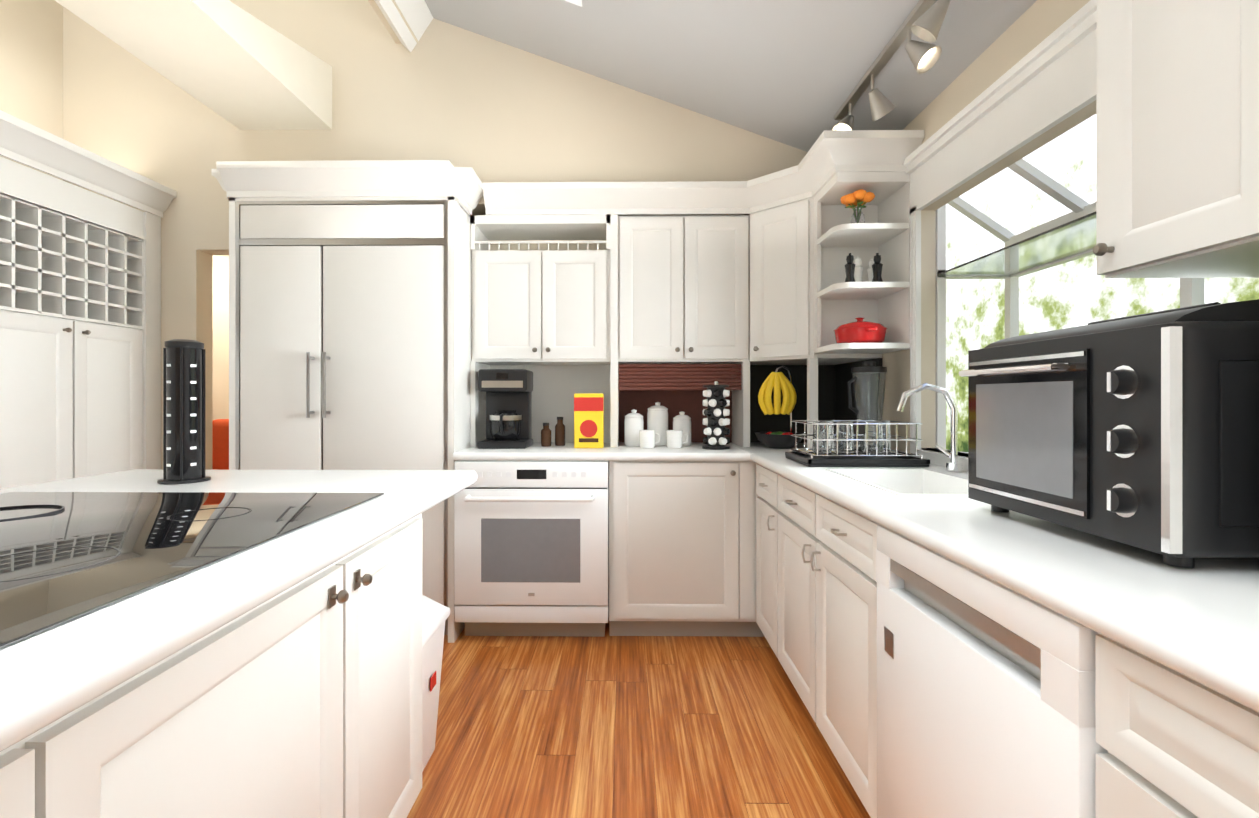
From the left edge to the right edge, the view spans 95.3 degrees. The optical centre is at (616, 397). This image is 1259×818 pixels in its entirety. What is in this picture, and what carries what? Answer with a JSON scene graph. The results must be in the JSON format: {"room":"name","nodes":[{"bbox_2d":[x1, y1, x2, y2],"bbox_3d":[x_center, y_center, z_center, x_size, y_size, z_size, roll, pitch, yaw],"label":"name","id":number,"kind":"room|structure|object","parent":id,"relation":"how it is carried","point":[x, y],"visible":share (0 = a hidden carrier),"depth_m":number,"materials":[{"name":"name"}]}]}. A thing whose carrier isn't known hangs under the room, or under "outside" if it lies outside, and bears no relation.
{"room":"kitchen","nodes":[
{"label":"kitchen","id":0,"kind":"room"},
{"bbox_2d":[0,0,228,420],"bbox_3d":[-3.049,-1.040,1.210,0.120,4.420,8.120,0,0,1],"label":"wall","id":1,"kind":"structure","parent":0,"point":[31,61],"depth_m":2.97,"materials":[{"name":"paint"}]},
{"bbox_2d":[368,0,417,43],"bbox_3d":[-1.154,-2.506,0.084,0.120,1.250,5.920,0,0,1],"label":"wall","id":2,"kind":"structure","parent":0,"point":[374,5],"depth_m":2.87,"materials":[{"name":"paint"}]},
{"bbox_2d":[63,0,807,469],"bbox_3d":[-0.835,-1.040,3.265,4.490,4.420,0.450,0,0,1],"label":"wall","id":3,"kind":"structure","parent":0,"point":[487,110],"depth_m":3.03,"materials":[{"name":"paint"}]},
{"bbox_2d":[55,0,331,129],"bbox_3d":[-1.768,-1.593,2.393,0.490,0.335,1.320,0,0,1],"label":"beam","id":4,"kind":"structure","parent":3,"relation":"attached to","point":[238,67],"depth_m":2.47,"materials":[{"name":"paint"}]},
{"bbox_2d":[470,210,612,368],"bbox_3d":[-0.400,-0.575,3.187,0.738,0.770,0.346,0,0,1],"label":"upper cabinet","id":5,"kind":"object","parent":3,"relation":"attached to","point":[580,287],"depth_m":3.02,"materials":[{"name":"paint"}]},
{"bbox_2d":[617,210,748,365],"bbox_3d":[0.354,-0.575,3.177,0.689,0.770,0.346,0,0,1],"label":"upper cabinet","id":6,"kind":"object","parent":3,"relation":"attached to","point":[683,281],"depth_m":3.01,"materials":[{"name":"paint"}]},
{"bbox_2d":[407,618,870,817],"bbox_3d":[-0.894,1.200,1.220,4.650,0.060,8.200,0,0,1],"label":"floor","id":7,"kind":"structure","parent":0,"point":[607,726],"depth_m":1.99,"materials":[{"name":"brown wood"}]},
{"bbox_2d":[0,302,160,488],"bbox_3d":[-2.707,0.405,2.638,0.516,1.530,0.846,0,0,1],"label":"base cabinet","id":8,"kind":"object","parent":7,"relation":"on","point":[80,331],"depth_m":2.59,"materials":[{"name":"paint"}]},
{"bbox_2d":[0,170,127,321],"bbox_3d":[-2.826,-0.660,0.905,0.326,0.600,4.316,0,0,1],"label":"cubby shelf","id":9,"kind":"object","parent":8,"relation":"on","point":[68,254],"depth_m":2.54,"materials":[{"name":"paint"}]},
{"bbox_2d":[212,419,228,469],"bbox_3d":[-2.598,0.660,3.794,0.470,1.020,0.600,0,0,1],"label":"armchair","id":10,"kind":"object","parent":7,"relation":"on","point":[220,444],"visible":0.04,"depth_m":3.94,"materials":[{"name":"fabric"}]},
{"bbox_2d":[0,501,441,817],"bbox_3d":[-1.123,0.739,0.433,1.231,0.862,2.340,0,0,1],"label":"kitchen island","id":11,"kind":"object","parent":7,"relation":"on","point":[279,677],"depth_m":0.89,"materials":[{"name":"paint"}]},
{"bbox_2d":[0,469,476,744],"bbox_3d":[-1.147,0.283,0.649,1.260,0.050,2.850,0,0,1],"label":"island countertop","id":12,"kind":"structure","parent":11,"relation":"on","point":[43,674],"depth_m":0.80,"materials":[{"name":"white stone"}]},
{"bbox_2d":[157,339,210,483],"bbox_3d":[-1.331,0.039,1.766,0.132,0.436,0.132,0,0,1],"label":"tower","id":13,"kind":"object","parent":12,"relation":"on","point":[183,411],"visible":1,"depth_m":1.73,"materials":[{"name":"black plastic"}]},
{"bbox_2d":[0,492,383,647],"bbox_3d":[-1.121,0.253,1.048,1.000,0.006,0.950,0,0,1],"label":"cooktop","id":14,"kind":"object","parent":12,"relation":"in","point":[66,557],"visible":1,"depth_m":1.02,"materials":[{"name":"black glass"}]},
{"bbox_2d":[211,160,483,642],"bbox_3d":[-1.316,0.035,3.017,1.255,2.270,0.711,0,0,1],"label":"fridge","id":15,"kind":"object","parent":7,"relation":"on","point":[349,315],"visible":0.75,"depth_m":2.75,"materials":[{"name":"paint"}]},
{"bbox_2d":[422,595,449,771],"bbox_3d":[-0.730,0.920,1.818,0.316,0.500,0.316,0,0,1],"label":"trash bin","id":16,"kind":"object","parent":7,"relation":"on","point":[435,615],"visible":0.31,"depth_m":1.83,"materials":[{"name":"white plastic"}]},
{"bbox_2d":[609,462,756,636],"bbox_3d":[0.311,0.736,3.037,0.688,0.868,0.626,0,0,1],"label":"base cabinet","id":17,"kind":"object","parent":7,"relation":"on","point":[682,535],"depth_m":2.73,"materials":[{"name":"paint"}]},
{"bbox_2d":[453,442,834,461],"bbox_3d":[0.251,0.280,3.026,2.044,0.040,0.651,0,0,1],"label":"countertop","id":18,"kind":"structure","parent":17,"relation":"on","point":[611,451],"depth_m":2.72,"materials":[{"name":"white stone"}]},
{"bbox_2d":[477,369,532,448],"bbox_3d":[-0.584,0.056,3.016,0.250,0.405,0.260,0,0,1],"label":"coffee maker","id":19,"kind":"object","parent":18,"relation":"on","point":[508,408],"visible":1,"depth_m":2.95,"materials":[{"name":"black plastic"}]},
{"bbox_2d":[454,461,608,636],"bbox_3d":[-0.402,0.737,2.975,0.728,0.867,0.677,0,0,1],"label":"oven","id":20,"kind":"object","parent":18,"relation":"in","point":[531,548],"visible":0.94,"depth_m":2.71,"materials":[{"name":"white metal"}]},
{"bbox_2d":[541,417,564,445],"bbox_3d":[-0.343,0.181,3.083,0.136,0.155,0.055,0,0,-29],"label":"spice jars","id":21,"kind":"object","parent":18,"relation":"on","point":[559,434],"visible":1,"depth_m":3.08,"materials":[{"name":"brown glass"}]},
{"bbox_2d":[574,393,603,447],"bbox_3d":[-0.144,0.119,2.969,0.151,0.280,0.062,0,0,1],"label":"snack box","id":22,"kind":"object","parent":18,"relation":"on","point":[588,420],"visible":1,"depth_m":2.94,"materials":[{"name":"yellow cardboard"}]},
{"bbox_2d":[624,409,643,445],"bbox_3d":[0.093,0.160,3.107,0.103,0.197,0.103,0,0,-8],"label":"canister","id":23,"kind":"object","parent":18,"relation":"on","point":[632,420],"depth_m":3.06,"materials":[{"name":"ceramic"}]},
{"bbox_2d":[633,428,661,447],"bbox_3d":[0.164,0.213,2.971,0.100,0.090,0.081,0,0,-32],"label":"mug","id":24,"kind":"object","parent":18,"relation":"on","point":[657,432],"depth_m":2.96,"materials":[{"name":"ceramic"}]},
{"bbox_2d":[647,402,667,427],"bbox_3d":[0.223,0.140,3.134,0.115,0.236,0.115,0,0,-8],"label":"canister","id":25,"kind":"object","parent":18,"relation":"on","point":[657,415],"depth_m":3.09,"materials":[{"name":"ceramic"}]},
{"bbox_2d":[662,428,690,447],"bbox_3d":[0.304,0.213,2.959,0.100,0.090,0.081,0,0,-32],"label":"mug","id":26,"kind":"object","parent":18,"relation":"on","point":[677,437],"depth_m":2.95,"materials":[{"name":"ceramic"}]},
{"bbox_2d":[673,411,690,427],"bbox_3d":[0.353,0.165,3.104,0.099,0.187,0.099,0,0,-8],"label":"canister","id":27,"kind":"object","parent":18,"relation":"on","point":[679,421],"depth_m":3.06,"materials":[{"name":"ceramic"}]},
{"bbox_2d":[702,381,729,449],"bbox_3d":[0.505,0.088,2.921,0.140,0.342,0.140,0,0,1],"label":"pod carousel","id":28,"kind":"object","parent":18,"relation":"on","point":[715,412],"visible":1,"depth_m":2.88,"materials":[{"name":"black plastic"}]},
{"bbox_2d":[755,366,803,448],"bbox_3d":[0.841,0.046,2.966,0.250,0.426,0.247,0,0,1],"label":"stand","id":29,"kind":"object","parent":18,"relation":"on","point":[777,380],"visible":1,"depth_m":2.89,"materials":[{"name":"black plastic"}]},
{"bbox_2d":[756,465,773,651],"bbox_3d":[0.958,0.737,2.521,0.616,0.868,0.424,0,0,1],"label":"base cabinet","id":30,"kind":"object","parent":7,"relation":"on","point":[764,481],"depth_m":2.51,"materials":[{"name":"paint"}]},
{"bbox_2d":[774,477,825,728],"bbox_3d":[0.953,0.736,2.192,0.616,0.868,0.234,0,0,1],"label":"base cabinet","id":31,"kind":"object","parent":7,"relation":"on","point":[799,516],"depth_m":2.02,"materials":[{"name":"paint"}]},
{"bbox_2d":[822,529,876,817],"bbox_3d":[0.999,0.825,1.727,0.511,0.690,0.695,0,0,1],"label":"base cabinet","id":32,"kind":"object","parent":7,"relation":"on","point":[849,582],"depth_m":1.56,"materials":[{"name":"paint"}]},
{"bbox_2d":[1096,641,1258,817],"bbox_3d":[0.929,0.736,0.435,0.616,0.868,0.631,0,0,1],"label":"base cabinet","id":33,"kind":"object","parent":7,"relation":"on","point":[1177,692],"depth_m":0.66,"materials":[{"name":"paint"}]},
{"bbox_2d":[750,453,1258,724],"bbox_3d":[0.923,0.280,0.943,0.641,0.041,3.494,0,0,1],"label":"countertop","id":34,"kind":"structure","parent":33,"relation":"on","point":[1197,627],"depth_m":0.84,"materials":[{"name":"white stone"}]},
{"bbox_2d":[785,420,929,466],"bbox_3d":[0.941,0.175,2.290,0.450,0.166,0.310,0,0,1],"label":"dish rack","id":35,"kind":"object","parent":34,"relation":"on","point":[873,443],"visible":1,"depth_m":2.20,"materials":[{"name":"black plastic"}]},
{"bbox_2d":[847,362,886,451],"bbox_3d":[1.120,0.049,2.572,0.192,0.420,0.171,0,0,1],"label":"blender","id":36,"kind":"object","parent":34,"relation":"on","point":[868,379],"visible":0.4,"depth_m":2.52,"materials":[{"name":"black plastic"}]},
{"bbox_2d":[896,383,961,471],"bbox_3d":[1.095,0.103,2.047,0.224,0.310,0.118,0,0,1],"label":"faucet","id":37,"kind":"object","parent":34,"relation":"on","point":[954,465],"visible":1,"depth_m":2.00,"materials":[{"name":"silver metal"}]},
{"bbox_2d":[922,469,967,492],"bbox_3d":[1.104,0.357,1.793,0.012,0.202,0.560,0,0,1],"label":"sink","id":38,"kind":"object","parent":34,"relation":"in","point":[933,481],"depth_m":1.94,"materials":[{"name":"white ceramic"}]},
{"bbox_2d":[876,525,1107,817],"bbox_3d":[0.923,0.737,1.065,0.614,0.866,0.616,0,0,1],"label":"dishwasher","id":39,"kind":"object","parent":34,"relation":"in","point":[986,697],"visible":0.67,"depth_m":0.99,"materials":[{"name":"white metal"}]},
{"bbox_2d":[958,299,1258,567],"bbox_3d":[0.986,0.049,1.092,0.427,0.419,0.504,0,0,1],"label":"toaster oven","id":40,"kind":"object","parent":34,"relation":"on","point":[1141,431],"visible":1,"depth_m":0.91,"materials":[{"name":"black metal"}]},
{"bbox_2d":[425,0,1036,151],"bbox_3d":[0.139,-1.653,0.291,2.460,1.020,6.370,0,0,1],"label":"ceiling","id":41,"kind":"structure","parent":0,"point":[790,72],"depth_m":2.48,"materials":[{"name":"paint"}]},
{"bbox_2d":[374,0,432,51],"bbox_3d":[-1.111,-1.966,0.143,0.205,0.270,5.800,0,0,1],"label":"ridge beam","id":42,"kind":"structure","parent":41,"relation":"attached to","point":[417,15],"depth_m":2.89,"materials":[{"name":"paint"}]},
{"bbox_2d":[831,0,949,129],"bbox_3d":[0.993,-1.181,1.845,0.185,0.190,1.500,0,0,1],"label":"spotlights","id":43,"kind":"object","parent":41,"relation":"attached to","point":[924,20],"visible":0.94,"depth_m":1.94,"materials":[{"name":"silver metal"}]},
{"bbox_2d":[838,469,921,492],"bbox_3d":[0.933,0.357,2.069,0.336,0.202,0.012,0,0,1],"label":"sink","id":44,"kind":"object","parent":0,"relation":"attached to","point":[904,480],"depth_m":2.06,"materials":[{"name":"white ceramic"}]},
{"bbox_2d":[882,0,1095,456],"bbox_3d":[1.269,-0.060,0.275,0.060,2.460,6.370,0,0,1],"label":"wall","id":45,"kind":"structure","parent":0,"point":[1033,26],"depth_m":2.22,"materials":[{"name":"paint"}]},
{"bbox_2d":[733,158,892,365],"bbox_3d":[0.984,-0.645,3.021,0.577,0.910,0.641,0,0,1],"label":"upper cabinet","id":46,"kind":"object","parent":45,"relation":"attached to","point":[802,235],"depth_m":2.74,"materials":[{"name":"paint"}]},
{"bbox_2d":[840,189,874,222],"bbox_3d":[1.056,-0.828,2.524,0.122,0.165,0.144,0,0,1],"label":"flower vase","id":47,"kind":"object","parent":46,"relation":"on","point":[860,198],"visible":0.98,"depth_m":2.50,"materials":[{"name":"clear glass"}]},
{"bbox_2d":[833,317,886,343],"bbox_3d":[1.090,-0.298,2.573,0.224,0.126,0.260,0,0,1],"label":"casserole","id":48,"kind":"object","parent":46,"relation":"on","point":[859,330],"visible":0.94,"depth_m":2.49,"materials":[{"name":"ceramic"}]},
{"bbox_2d":[903,0,1203,456],"bbox_3d":[1.429,-0.368,1.647,0.457,1.275,1.578,0,0,1],"label":"garden window","id":49,"kind":"structure","parent":45,"relation":"in","point":[1068,237],"depth_m":2.00,"materials":[{"name":"paint"}]},
{"bbox_2d":[1093,0,1258,277],"bbox_3d":[1.054,-0.414,0.148,0.357,1.344,1.910,0,0,1],"label":"upper cabinet","id":50,"kind":"object","parent":45,"relation":"attached to","point":[1177,138],"visible":1,"depth_m":0.95,"materials":[{"name":"paint"}]},
{"label":"outside","id":51,"kind":"structure","parent":0,"visible":0},
{"bbox_2d":[946,114,1258,451],"bbox_3d":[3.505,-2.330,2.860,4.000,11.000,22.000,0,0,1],"label":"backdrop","id":52,"kind":"structure","parent":51,"point":[1076,293],"depth_m":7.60,"materials":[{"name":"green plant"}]}
]}

